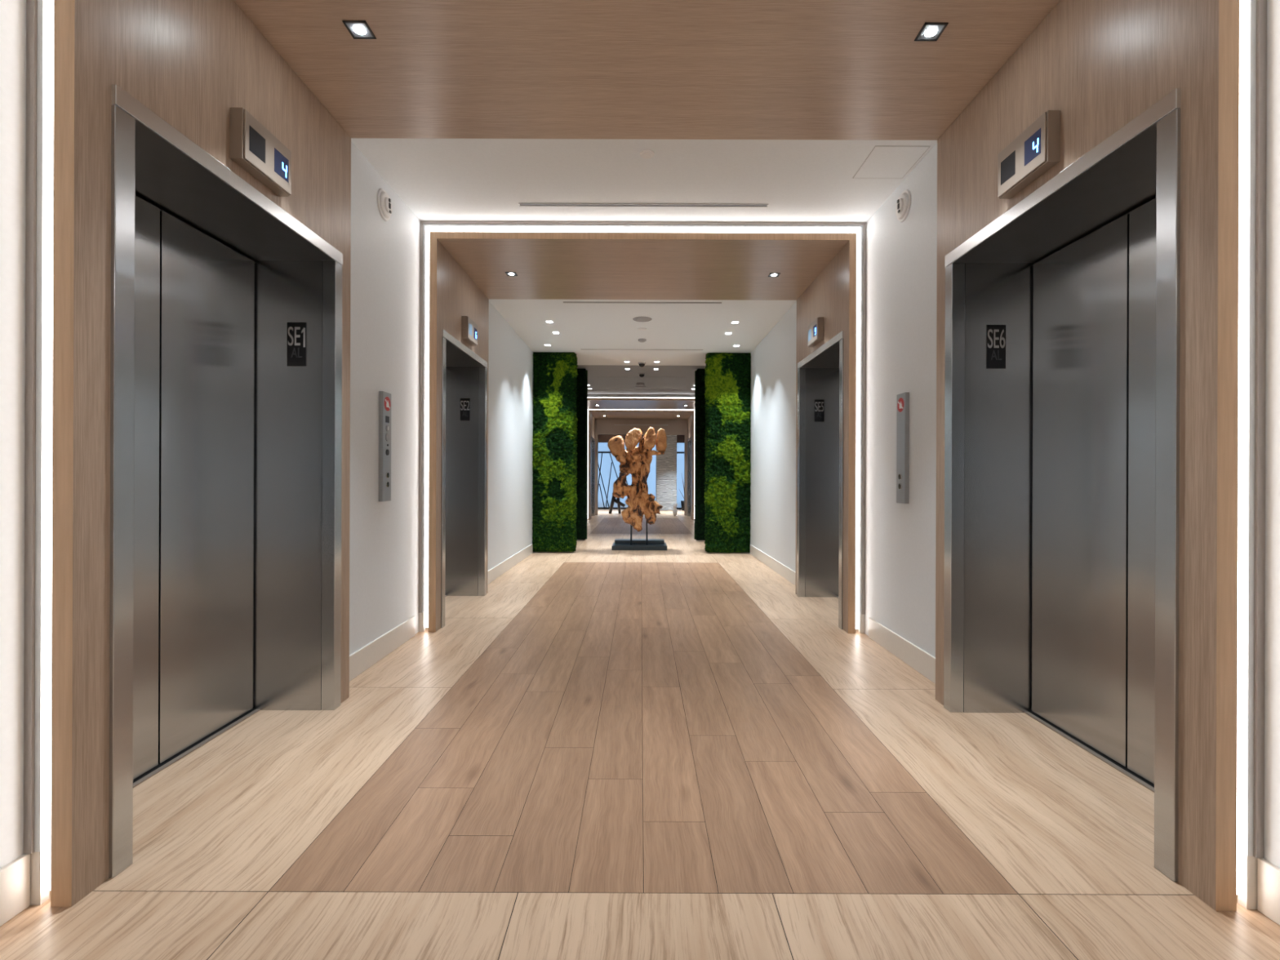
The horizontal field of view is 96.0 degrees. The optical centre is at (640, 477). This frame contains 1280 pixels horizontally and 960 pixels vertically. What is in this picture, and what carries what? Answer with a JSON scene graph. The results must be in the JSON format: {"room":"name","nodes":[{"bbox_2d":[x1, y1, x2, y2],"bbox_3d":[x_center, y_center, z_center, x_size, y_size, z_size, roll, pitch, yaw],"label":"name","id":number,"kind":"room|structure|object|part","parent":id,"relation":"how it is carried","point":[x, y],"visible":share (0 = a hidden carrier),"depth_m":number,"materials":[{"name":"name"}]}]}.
{"room":"lobby","nodes":[
{"label":"lobby","id":0,"kind":"room"},
{"bbox_2d":[0,0,533,868],"bbox_3d":[-3.361,-0.557,8.500,3.451,3.510,37.000,0,0,0],"label":"wall","id":1,"kind":"structure","parent":0,"point":[384,286],"depth_m":3.59,"materials":[{"name":"white paint"}]},
{"bbox_2d":[230,107,291,196],"bbox_3d":[-1.544,-1.318,2.355,0.058,0.196,0.300,0,0,0],"label":"indicator","id":2,"kind":"object","parent":1,"relation":"attached to","point":[254,148],"visible":1,"depth_m":2.30,"materials":[{"name":"beige metal"}]},
{"bbox_2d":[0,543,532,926],"bbox_3d":[-1.698,1.119,-0.475,0.047,0.150,19.050,0,0,0],"label":"baseboard","id":3,"kind":"structure","parent":1,"relation":"attached to","point":[23,881],"depth_m":1.61,"materials":[{"name":"paint"}]},
{"bbox_2d":[342,20,376,39],"bbox_3d":[-1.155,-1.836,2.365,0.094,0.004,0.094,0,0,0],"label":"recessed light","id":4,"kind":"object","parent":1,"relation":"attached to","point":[358,29],"visible":1,"depth_m":2.36,"materials":[{"name":"white"}]},
{"bbox_2d":[377,188,391,221],"bbox_3d":[-1.680,-1.801,3.810,0.044,0.196,0.196,0,0,0],"label":"fire alarm strobe","id":5,"kind":"object","parent":1,"relation":"attached to","point":[384,203],"visible":1,"depth_m":3.77,"materials":[{"name":"white plastic"}]},
{"bbox_2d":[378,391,391,501],"bbox_3d":[-1.689,-0.201,3.815,0.036,0.720,0.124,0,0,0],"label":"panel","id":6,"kind":"object","parent":1,"relation":"attached to","point":[384,398],"visible":1,"depth_m":3.78,"materials":[{"name":"metal"}]},
{"bbox_2d":[461,315,477,346],"bbox_3d":[-1.544,-1.318,5.206,0.058,0.196,0.300,0,0,0],"label":"indicator","id":7,"kind":"object","parent":1,"relation":"attached to","point":[468,327],"visible":1,"depth_m":5.11,"materials":[{"name":"beige metal"}]},
{"bbox_3d":[-1.520,-1.318,5.206,0.008,0.189,0.291,0,0,0],"label":"plate","id":8,"kind":"part","parent":7,"relation":"part of","materials":[{"name":"beige metal"}]},
{"bbox_2d":[505,271,517,275],"bbox_3d":[-1.169,-1.836,5.206,0.094,0.004,0.094,0,0,0],"label":"recessed light","id":9,"kind":"object","parent":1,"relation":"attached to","point":[508,273],"visible":1,"depth_m":5.20,"materials":[{"name":"white"}]},
{"bbox_2d":[532,351,577,551],"bbox_3d":[-1.351,-0.396,9.115,0.704,3.152,0.170,0,0,0],"label":"panel","id":10,"kind":"object","parent":1,"relation":"attached to","point":[554,498],"visible":1,"depth_m":9.07,"materials":[{"name":"green plant"}]},
{"bbox_2d":[576,368,587,539],"bbox_3d":[-1.647,-0.433,10.863,1.279,3.215,0.194,0,0,0],"label":"panel","id":11,"kind":"object","parent":1,"relation":"attached to","point":[582,376],"visible":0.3,"depth_m":10.80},
{"bbox_2d":[586,463,587,514],"bbox_3d":[0.013,-0.390,16.228,3.840,3.180,0.064,0,0,0],"label":"trim","id":12,"kind":"structure","parent":1,"relation":"attached to","point":[587,464],"depth_m":16.21,"materials":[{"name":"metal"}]},
{"bbox_2d":[587,397,694,409],"bbox_3d":[0.013,-0.344,14.675,3.296,3.088,1.850,0,0,0],"label":"trim","id":13,"kind":"structure","parent":1,"relation":"attached to","point":[604,403],"depth_m":14.39,"materials":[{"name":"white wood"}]},
{"bbox_2d":[587,394,694,397],"bbox_3d":[0.014,-0.465,13.763,3.448,3.030,0.034,0,0,0],"label":"trim","id":14,"kind":"structure","parent":1,"relation":"attached to","point":[588,395],"depth_m":13.75,"materials":[{"name":"metal"}]},
{"bbox_2d":[587,408,694,519],"bbox_3d":[0.013,-0.369,16.228,3.008,3.078,0.012,0,0,0],"label":"light strip","id":15,"kind":"object","parent":1,"relation":"attached to","point":[588,409],"visible":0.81,"depth_m":16.22,"materials":[{"name":"white"}]},
{"bbox_2d":[427,231,857,633],"bbox_3d":[0.013,-0.344,5.196,3.296,3.088,1.508,0,0,0],"label":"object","id":16,"kind":"structure","parent":1,"relation":"attached to","point":[818,271],"depth_m":4.77,"materials":[{"name":"brown wood"}]},
{"bbox_2d":[418,220,866,613],"bbox_3d":[0.014,-0.465,4.455,3.448,3.030,0.034,0,0,0],"label":"trim","id":17,"kind":"structure","parent":1,"relation":"attached to","point":[424,224],"depth_m":4.44,"materials":[{"name":"metal"}]},
{"bbox_2d":[424,226,860,628],"bbox_3d":[0.013,-0.383,4.470,3.364,3.106,0.012,0,0,0],"label":"light strip","id":18,"kind":"object","parent":1,"relation":"attached to","point":[604,229],"visible":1,"depth_m":4.46,"materials":[{"name":"white plastic"}]},
{"bbox_2d":[50,0,1239,911],"bbox_3d":[0.013,-0.344,2.363,3.296,3.088,1.524,0,0,0],"label":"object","id":19,"kind":"structure","parent":1,"relation":"attached to","point":[651,69],"depth_m":2.21,"materials":[{"name":"brown wood"}]},
{"bbox_2d":[23,0,1266,894],"bbox_3d":[0.014,-0.465,1.614,3.448,3.030,0.034,0,0,0],"label":"light strip","id":20,"kind":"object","parent":1,"relation":"attached to","point":[37,11],"depth_m":1.60,"materials":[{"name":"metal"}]},
{"bbox_2d":[597,397,694,398],"bbox_3d":[0.013,-0.369,13.778,3.324,3.078,0.012,0,0,0],"label":"light strip","id":21,"kind":"object","parent":1,"relation":"attached to","point":[597,397],"visible":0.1,"depth_m":13.77,"materials":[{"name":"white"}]},
{"bbox_2d":[768,272,780,276],"bbox_3d":[1.205,-1.827,5.206,0.094,0.004,0.094,0,0,0],"label":"recessed light","id":22,"kind":"object","parent":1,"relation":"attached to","point":[771,274],"visible":1,"depth_m":5.19,"materials":[{"name":"white"}]},
{"bbox_2d":[914,22,948,40],"bbox_3d":[1.191,-1.827,2.365,0.094,0.004,0.094,0,0,0],"label":"recessed light","id":23,"kind":"object","parent":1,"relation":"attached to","point":[929,31],"visible":1,"depth_m":2.36,"materials":[{"name":"white"}]},
{"bbox_2d":[0,509,1279,959],"bbox_3d":[0.008,1.201,8.500,10.400,0.002,37.400,0,0,0],"label":"floor","id":24,"kind":"structure","parent":0,"point":[678,752],"depth_m":2.06,"materials":[{"name":"wood"}]},
{"bbox_2d":[108,84,342,878],"bbox_3d":[-1.799,0.012,2.365,0.469,2.364,1.304,0,0,0],"label":"elevator","id":25,"kind":"object","parent":24,"relation":"on","point":[226,357],"visible":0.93,"depth_m":2.60,"materials":[{"name":"metal"}]},
{"bbox_3d":[-1.600,0.043,1.747,0.067,2.303,0.068,0,0,0],"label":"casing","id":26,"kind":"part","parent":25,"relation":"part of","materials":[{"name":"metal"}]},
{"bbox_3d":[-1.988,0.040,2.077,0.030,2.279,0.568,0,0,0],"label":"door panel","id":27,"kind":"part","parent":25,"relation":"part of","materials":[{"name":"metal"}]},
{"bbox_3d":[-1.992,1.189,2.365,0.090,0.006,1.168,0,0,0],"label":"door sill","id":28,"kind":"part","parent":25,"relation":"part of","materials":[{"name":"black metal"}]},
{"bbox_3d":[-1.988,0.040,2.653,0.030,2.279,0.568,0,0,0],"label":"door panel","id":29,"kind":"part","parent":25,"relation":"part of","materials":[{"name":"metal"}]},
{"bbox_3d":[-1.595,-1.140,2.365,0.069,0.060,1.304,0,0,0],"label":"head casing","id":30,"kind":"part","parent":25,"relation":"part of","materials":[{"name":"metal"}]},
{"bbox_3d":[-1.782,-1.119,2.365,0.435,0.020,1.168,0,0,0],"label":"soffit panel","id":31,"kind":"part","parent":25,"relation":"part of","materials":[{"name":"metal"}]},
{"bbox_3d":[-1.819,0.042,2.959,0.369,2.303,0.020,0,0,0],"label":"jamb panel","id":32,"kind":"part","parent":25,"relation":"part of","materials":[{"name":"metal"}]},
{"bbox_3d":[-1.761,-0.680,2.947,0.098,0.224,0.003,0,0,0],"label":"sign plate","id":33,"kind":"part","parent":25,"relation":"part of","materials":[{"name":"black plastic"}]},
{"bbox_3d":[-1.600,0.043,2.983,0.067,2.303,0.068,0,0,0],"label":"casing","id":34,"kind":"part","parent":25,"relation":"part of","materials":[{"name":"metal"}]},
{"bbox_2d":[440,328,487,628],"bbox_3d":[-1.799,0.012,5.206,0.469,2.364,1.304,0,0,0],"label":"elevator","id":35,"kind":"object","parent":24,"relation":"on","point":[464,384],"visible":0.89,"depth_m":5.79,"materials":[{"name":"metal"}]},
{"bbox_3d":[-1.600,0.043,4.588,0.067,2.303,0.068,0,0,0],"label":"casing","id":36,"kind":"part","parent":35,"relation":"part of","materials":[{"name":"metal"}]},
{"bbox_3d":[-1.819,0.042,5.800,0.369,2.303,0.020,0,0,0],"label":"jamb panel","id":37,"kind":"part","parent":35,"relation":"part of","materials":[{"name":"metal"}]},
{"bbox_3d":[-1.595,-1.140,5.206,0.069,0.060,1.304,0,0,0],"label":"head casing","id":38,"kind":"part","parent":35,"relation":"part of","materials":[{"name":"metal"}]},
{"bbox_3d":[-1.782,-1.119,5.206,0.435,0.020,1.168,0,0,0],"label":"soffit panel","id":39,"kind":"part","parent":35,"relation":"part of","materials":[{"name":"metal"}]},
{"bbox_3d":[-1.766,-0.680,5.788,0.098,0.224,0.003,0,0,0],"label":"sign plate","id":40,"kind":"part","parent":35,"relation":"part of","materials":[{"name":"black plastic"}]},
{"bbox_3d":[-1.600,0.043,5.824,0.067,2.303,0.068,0,0,0],"label":"casing","id":41,"kind":"part","parent":35,"relation":"part of","materials":[{"name":"metal"}]},
{"bbox_2d":[586,436,595,519],"bbox_3d":[-1.649,0.012,17.150,0.469,2.364,1.304,0,0,0],"label":"elevator","id":42,"kind":"object","parent":24,"relation":"on","point":[593,440],"visible":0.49,"depth_m":17.73,"materials":[{"name":"metal"}]},
{"bbox_3d":[-1.450,0.043,16.532,0.067,2.303,0.068,0,0,0],"label":"casing","id":43,"kind":"part","parent":42,"relation":"part of","materials":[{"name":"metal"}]},
{"bbox_3d":[-1.669,0.043,17.744,0.369,2.303,0.020,0,0,0],"label":"jamb panel","id":44,"kind":"part","parent":42,"relation":"part of","materials":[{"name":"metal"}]},
{"bbox_3d":[-1.450,0.043,17.768,0.067,2.303,0.068,0,0,0],"label":"casing","id":45,"kind":"part","parent":42,"relation":"part of","materials":[{"name":"metal"}]},
{"bbox_2d":[597,453,627,509],"bbox_3d":[-1.099,0.146,21.540,1.255,2.110,0.036,0,0,0],"label":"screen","id":46,"kind":"object","parent":24,"relation":"on","point":[606,496],"visible":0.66,"depth_m":21.53,"materials":[{"name":"black metal"}]},
{"bbox_2d":[608,494,625,513],"bbox_3d":[-0.781,0.720,18.905,0.552,0.977,0.146,0,0,-7],"label":"sculpture","id":47,"kind":"object","parent":24,"relation":"on","point":[614,500],"visible":0.77,"depth_m":18.87,"materials":[{"name":"black metal"}]},
{"bbox_3d":[-0.891,0.720,18.900,0.337,0.977,0.140,0,0,0],"label":"leg","id":48,"kind":"part","parent":47,"relation":"part of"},
{"bbox_3d":[-0.750,0.721,18.924,0.203,0.961,0.111,0,0,-31],"label":"leg","id":49,"kind":"part","parent":47,"relation":"part of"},
{"bbox_2d":[607,426,666,550],"bbox_3d":[-0.060,0.186,9.646,0.993,2.027,0.669,0,0,0],"label":"sculpture","id":50,"kind":"object","parent":24,"relation":"on","point":[636,461],"visible":1,"depth_m":9.48,"materials":[{"name":"brown wood"}]},
{"bbox_3d":[-0.158,0.805,9.650,0.028,0.652,0.049,0,0,-19],"label":"rod","id":51,"kind":"part","parent":50,"relation":"part of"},
{"bbox_3d":[-0.022,1.165,9.710,0.910,0.070,0.540,0,0,0],"label":"plate","id":52,"kind":"part","parent":50,"relation":"part of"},
{"bbox_3d":[0.101,0.806,9.650,0.027,0.652,0.048,0,0,17],"label":"rod","id":53,"kind":"part","parent":50,"relation":"part of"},
{"bbox_2d":[655,435,676,511],"bbox_3d":[0.928,-0.257,21.050,0.730,2.920,0.700,0,0,0],"label":"stone column","id":54,"kind":"structure","parent":24,"relation":"on","point":[666,464],"depth_m":20.70,"materials":[{"name":"white stone"}]},
{"bbox_2d":[672,503,677,515],"bbox_3d":[1.063,1.006,17.800,0.150,0.395,0.120,0,0,0],"label":"figurine","id":55,"kind":"object","parent":24,"relation":"on","point":[674,511],"visible":1,"depth_m":17.76,"materials":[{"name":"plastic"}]},
{"bbox_2d":[679,475,684,510],"bbox_3d":[1.605,0.482,20.894,0.412,1.447,0.360,0,0,-14],"label":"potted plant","id":56,"kind":"object","parent":24,"relation":"on","point":[682,501],"visible":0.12,"depth_m":20.81,"materials":[{"name":"brown plant"}]},
{"bbox_3d":[1.628,1.031,20.900,0.360,0.350,0.360,0,0,0],"label":"pot","id":57,"kind":"part","parent":56,"relation":"part of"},
{"bbox_2d":[687,436,691,519],"bbox_3d":[1.672,0.024,17.150,0.469,2.364,1.304,0,0,0],"label":"elevator","id":58,"kind":"object","parent":24,"relation":"on","point":[689,441],"visible":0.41,"depth_m":17.73,"materials":[{"name":"metal"}]},
{"bbox_3d":[1.473,0.054,17.768,0.067,2.303,0.068,0,0,0],"label":"casing","id":59,"kind":"part","parent":58,"relation":"part of","materials":[{"name":"metal"}]},
{"bbox_3d":[1.692,0.054,17.744,0.369,2.303,0.020,0,0,0],"label":"jamb panel","id":60,"kind":"part","parent":58,"relation":"part of","materials":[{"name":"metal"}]},
{"bbox_3d":[1.473,0.054,16.532,0.067,2.303,0.068,0,0,0],"label":"casing","id":61,"kind":"part","parent":58,"relation":"part of","materials":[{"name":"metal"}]},
{"bbox_2d":[796,330,844,629],"bbox_3d":[1.822,0.024,5.206,0.469,2.364,1.304,0,0,0],"label":"elevator","id":62,"kind":"object","parent":24,"relation":"on","point":[820,374],"visible":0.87,"depth_m":5.79,"materials":[{"name":"metal"}]},
{"bbox_3d":[1.623,0.054,5.824,0.067,2.303,0.068,0,0,0],"label":"casing","id":63,"kind":"part","parent":62,"relation":"part of","materials":[{"name":"metal"}]},
{"bbox_3d":[1.813,-1.107,5.206,0.435,0.020,1.168,0,0,0],"label":"soffit panel","id":64,"kind":"part","parent":62,"relation":"part of","materials":[{"name":"metal"}]},
{"bbox_3d":[1.794,-0.668,5.788,0.098,0.224,0.003,0,0,0],"label":"sign plate","id":65,"kind":"part","parent":62,"relation":"part of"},
{"bbox_3d":[1.626,-1.128,5.206,0.069,0.060,1.304,0,0,0],"label":"head casing","id":66,"kind":"part","parent":62,"relation":"part of","materials":[{"name":"metal"}]},
{"bbox_3d":[1.842,0.055,5.800,0.369,2.303,0.020,0,0,0],"label":"jamb panel","id":67,"kind":"part","parent":62,"relation":"part of","materials":[{"name":"metal"}]},
{"bbox_3d":[1.623,0.054,4.588,0.067,2.303,0.068,0,0,0],"label":"casing","id":68,"kind":"part","parent":62,"relation":"part of","materials":[{"name":"metal"}]},
{"bbox_2d":[943,88,1181,882],"bbox_3d":[1.822,0.024,2.365,0.469,2.364,1.304,0,0,0],"label":"elevator","id":69,"kind":"object","parent":24,"relation":"on","point":[1063,311],"visible":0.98,"depth_m":2.58,"materials":[{"name":"metal"}]},
{"bbox_3d":[1.623,0.054,2.983,0.067,2.303,0.068,0,0,0],"label":"casing","id":70,"kind":"part","parent":69,"relation":"part of","materials":[{"name":"metal"}]},
{"bbox_3d":[1.818,-0.668,2.947,0.098,0.224,0.003,0,0,0],"label":"sign plate","id":71,"kind":"part","parent":69,"relation":"part of","materials":[{"name":"black plastic"}]},
{"bbox_3d":[1.842,0.055,2.959,0.369,2.303,0.020,0,0,0],"label":"jamb panel","id":72,"kind":"part","parent":69,"relation":"part of","materials":[{"name":"metal"}]},
{"bbox_3d":[1.813,-1.107,2.365,0.435,0.020,1.168,0,0,0],"label":"soffit panel","id":73,"kind":"part","parent":69,"relation":"part of","materials":[{"name":"metal"}]},
{"bbox_3d":[1.626,-1.128,2.365,0.069,0.060,1.304,0,0,0],"label":"head casing","id":74,"kind":"part","parent":69,"relation":"part of","materials":[{"name":"metal"}]},
{"bbox_3d":[2.012,0.053,2.653,0.030,2.279,0.568,0,0,0],"label":"door panel","id":75,"kind":"part","parent":69,"relation":"part of","materials":[{"name":"metal"}]},
{"bbox_3d":[2.008,1.203,2.365,0.090,0.006,1.168,0,0,0],"label":"door sill","id":76,"kind":"part","parent":69,"relation":"part of","materials":[{"name":"black metal"}]},
{"bbox_3d":[2.012,0.053,2.077,0.030,2.279,0.568,0,0,0],"label":"door panel","id":77,"kind":"part","parent":69,"relation":"part of","materials":[{"name":"metal"}]},
{"bbox_3d":[1.623,0.054,1.747,0.067,2.303,0.068,0,0,0],"label":"casing","id":78,"kind":"part","parent":69,"relation":"part of","materials":[{"name":"metal"}]},
{"bbox_2d":[595,418,687,512],"bbox_3d":[0.014,-0.495,18.175,10.200,3.410,0.150,0,0,0],"label":"wall","id":79,"kind":"structure","parent":0,"point":[602,424],"depth_m":18.10,"materials":[{"name":"beige paint"}]},
{"bbox_2d":[587,409,694,519],"bbox_3d":[0.013,-0.344,17.150,2.980,3.088,1.900,0,0,0],"label":"trim","id":80,"kind":"structure","parent":79,"relation":"attached to","point":[593,415],"depth_m":16.40,"materials":[{"name":"brown wood"}]},
{"bbox_2d":[595,431,687,515],"bbox_3d":[0.012,-0.120,18.165,2.940,2.640,0.210,0,0,0],"label":"trim","id":81,"kind":"structure","parent":79,"relation":"attached to","point":[599,433],"depth_m":18.06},
{"bbox_2d":[613,424,668,425],"bbox_3d":[0.018,-1.640,18.080,1.700,0.020,0.040,0,0,0],"label":"air vent","id":82,"kind":"object","parent":79,"relation":"in","point":[614,424],"visible":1,"depth_m":18.06,"materials":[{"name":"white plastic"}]},
{"bbox_2d":[598,435,684,442],"bbox_3d":[0.014,-0.495,21.675,10.200,3.410,0.150,0,0,0],"label":"wall","id":83,"kind":"structure","parent":0,"point":[602,438],"depth_m":21.60,"materials":[{"name":"grey paint"}]},
{"bbox_2d":[597,451,684,509],"bbox_3d":[0.012,0.120,21.660,4.800,2.160,0.080,0,0,0],"label":"trim","id":84,"kind":"structure","parent":83,"relation":"attached to","point":[598,451],"depth_m":21.62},
{"bbox_2d":[597,442,684,507],"bbox_3d":[0.012,-0.080,21.668,4.800,2.440,0.015,0,0,0],"label":"window","id":85,"kind":"structure","parent":83,"relation":"in","point":[606,461],"depth_m":21.66,"materials":[{"name":"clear glass"}]},
{"bbox_2d":[351,137,937,394],"bbox_3d":[0.019,-1.945,8.400,10.200,0.450,37.200,0,0,0],"label":"ceiling","id":86,"kind":"structure","parent":0,"point":[442,180],"depth_m":4.06,"materials":[{"name":"paint"}]},
{"bbox_2d":[605,388,641,389],"bbox_3d":[0.019,-2.048,13.400,1.652,0.003,0.034,0,0,0],"label":"ceiling vent","id":87,"kind":"object","parent":86,"relation":"in","point":[606,388],"visible":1,"depth_m":13.38,"materials":[{"name":"grey metal"}]},
{"bbox_2d":[635,382,644,386],"bbox_3d":[-0.011,-2.027,12.600,0.180,0.045,0.180,0,0,0],"label":"smoke detector","id":88,"kind":"object","parent":86,"relation":"attached to","point":[637,384],"visible":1,"depth_m":12.54,"materials":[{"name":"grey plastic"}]},
{"bbox_2d":[635,386,645,388],"bbox_3d":[-0.011,-2.042,13.100,0.240,0.015,0.240,0,0,0],"label":"ceiling speaker","id":89,"kind":"object","parent":86,"relation":"attached to","point":[637,387],"visible":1,"depth_m":13.05,"materials":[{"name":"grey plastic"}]},
{"bbox_2d":[637,361,645,367],"bbox_3d":[0.019,-1.950,9.920,0.140,0.110,0.140,0,0,0],"label":"dome camera","id":90,"kind":"object","parent":86,"relation":"attached to","point":[642,364],"visible":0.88,"depth_m":9.88,"materials":[{"name":"grey plastic"}]},
{"bbox_2d":[638,373,644,377],"bbox_3d":[0.019,-2.030,11.400,0.140,0.110,0.140,0,0,0],"label":"dome camera","id":91,"kind":"object","parent":86,"relation":"attached to","point":[641,375],"visible":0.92,"depth_m":11.36,"materials":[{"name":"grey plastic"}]},
{"bbox_2d":[632,316,651,321],"bbox_3d":[0.019,-1.967,7.180,0.240,0.006,0.240,0,0,0],"label":"ceiling speaker","id":92,"kind":"object","parent":86,"relation":"attached to","point":[637,318],"visible":1,"depth_m":7.17,"materials":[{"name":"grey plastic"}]},
{"bbox_2d":[637,327,646,330],"bbox_3d":[0.019,-1.964,7.650,0.120,0.012,0.120,0,0,0],"label":"sprinkler cover","id":93,"kind":"object","parent":86,"relation":"attached to","point":[641,328],"visible":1,"depth_m":7.63,"materials":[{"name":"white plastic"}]},
{"bbox_2d":[638,338,646,342],"bbox_3d":[0.019,-1.955,8.250,0.120,0.030,0.120,0,0,0],"label":"smoke detector","id":94,"kind":"object","parent":86,"relation":"attached to","point":[639,340],"visible":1,"depth_m":8.21,"materials":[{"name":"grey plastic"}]},
{"bbox_2d":[563,302,722,303],"bbox_3d":[0.019,-1.968,6.490,1.792,0.003,0.034,0,0,0],"label":"ceiling vent","id":95,"kind":"object","parent":86,"relation":"in","point":[563,302],"visible":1,"depth_m":6.49,"materials":[{"name":"grey metal"}]},
{"bbox_3d":[0.019,-1.968,6.490,1.792,0.003,0.034,0,0,0],"label":"frame","id":96,"kind":"part","parent":95,"relation":"part of","materials":[{"name":"white metal"}]},
{"bbox_2d":[518,203,768,207],"bbox_3d":[0.019,-1.968,4.166,1.800,0.003,0.042,0,0,0],"label":"ceiling vent","id":97,"kind":"object","parent":86,"relation":"in","point":[521,204],"visible":1,"depth_m":4.17,"materials":[{"name":"grey metal"}]},
{"bbox_2d":[640,149,654,159],"bbox_3d":[0.039,-1.964,3.507,0.090,0.012,0.090,0,0,0],"label":"sprinkler cover","id":98,"kind":"object","parent":86,"relation":"attached to","point":[646,153],"visible":1,"depth_m":3.50,"materials":[{"name":"white plastic"}]},
{"bbox_2d":[591,349,703,350],"bbox_3d":[0.019,-1.968,8.890,1.892,0.003,0.030,0,0,0],"label":"ceiling vent","id":99,"kind":"object","parent":86,"relation":"in","point":[591,349],"visible":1,"depth_m":8.90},
{"bbox_2d":[853,146,930,178],"bbox_3d":[1.554,-1.963,3.600,0.326,0.002,0.366,0,0,0],"label":"access hatch","id":100,"kind":"object","parent":86,"relation":"attached to","point":[882,162],"visible":1,"depth_m":3.59,"materials":[{"name":"paint"}]},
{"bbox_2d":[749,0,1279,868],"bbox_3d":[3.388,-0.533,8.500,3.451,3.510,37.000,0,0,0],"label":"wall","id":101,"kind":"structure","parent":0,"point":[901,257],"depth_m":3.79,"materials":[{"name":"white paint"}]},
{"bbox_2d":[693,368,705,540],"bbox_3d":[1.665,-0.422,10.862,1.298,3.215,0.196,0,0,0],"label":"panel","id":102,"kind":"object","parent":101,"relation":"attached to","point":[700,385],"visible":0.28,"depth_m":10.80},
{"bbox_2d":[703,352,751,552],"bbox_3d":[1.365,-0.386,9.114,0.728,3.152,0.172,0,0,0],"label":"panel","id":103,"kind":"object","parent":101,"relation":"attached to","point":[727,377],"visible":1,"depth_m":9.07,"materials":[{"name":"green plant"}]},
{"bbox_2d":[807,316,823,346],"bbox_3d":[1.577,-1.308,5.206,0.058,0.196,0.300,0,0,0],"label":"indicator","id":104,"kind":"object","parent":101,"relation":"attached to","point":[815,329],"visible":1,"depth_m":5.12,"materials":[{"name":"beige metal"}]},
{"bbox_3d":[1.554,-1.308,5.206,0.008,0.189,0.291,0,0,0],"label":"plate","id":105,"kind":"part","parent":104,"relation":"part of","materials":[{"name":"beige metal"}]},
{"bbox_2d":[896,391,909,503],"bbox_3d":[1.715,-0.189,3.780,0.035,0.720,0.124,0,0,0],"label":"panel","id":106,"kind":"object","parent":101,"relation":"attached to","point":[902,399],"visible":1,"depth_m":3.75,"materials":[{"name":"metal"}]},
{"bbox_2d":[895,189,911,222],"bbox_3d":[1.716,-1.789,3.800,0.044,0.196,0.196,0,0,0],"label":"fire alarm strobe","id":107,"kind":"object","parent":101,"relation":"attached to","point":[903,205],"visible":1,"depth_m":3.76,"materials":[{"name":"white plastic"}]},
{"bbox_2d":[750,544,1279,925],"bbox_3d":[1.715,1.131,-0.475,0.047,0.150,19.050,0,0,0],"label":"baseboard","id":108,"kind":"structure","parent":101,"relation":"attached to","point":[1260,878],"depth_m":3.36,"materials":[{"name":"paint"}]},
{"bbox_2d":[997,110,1060,199],"bbox_3d":[1.577,-1.308,2.355,0.058,0.196,0.300,0,0,0],"label":"indicator","id":109,"kind":"object","parent":101,"relation":"attached to","point":[1036,150],"visible":1,"depth_m":2.30,"materials":[{"name":"beige metal"}]}
]}

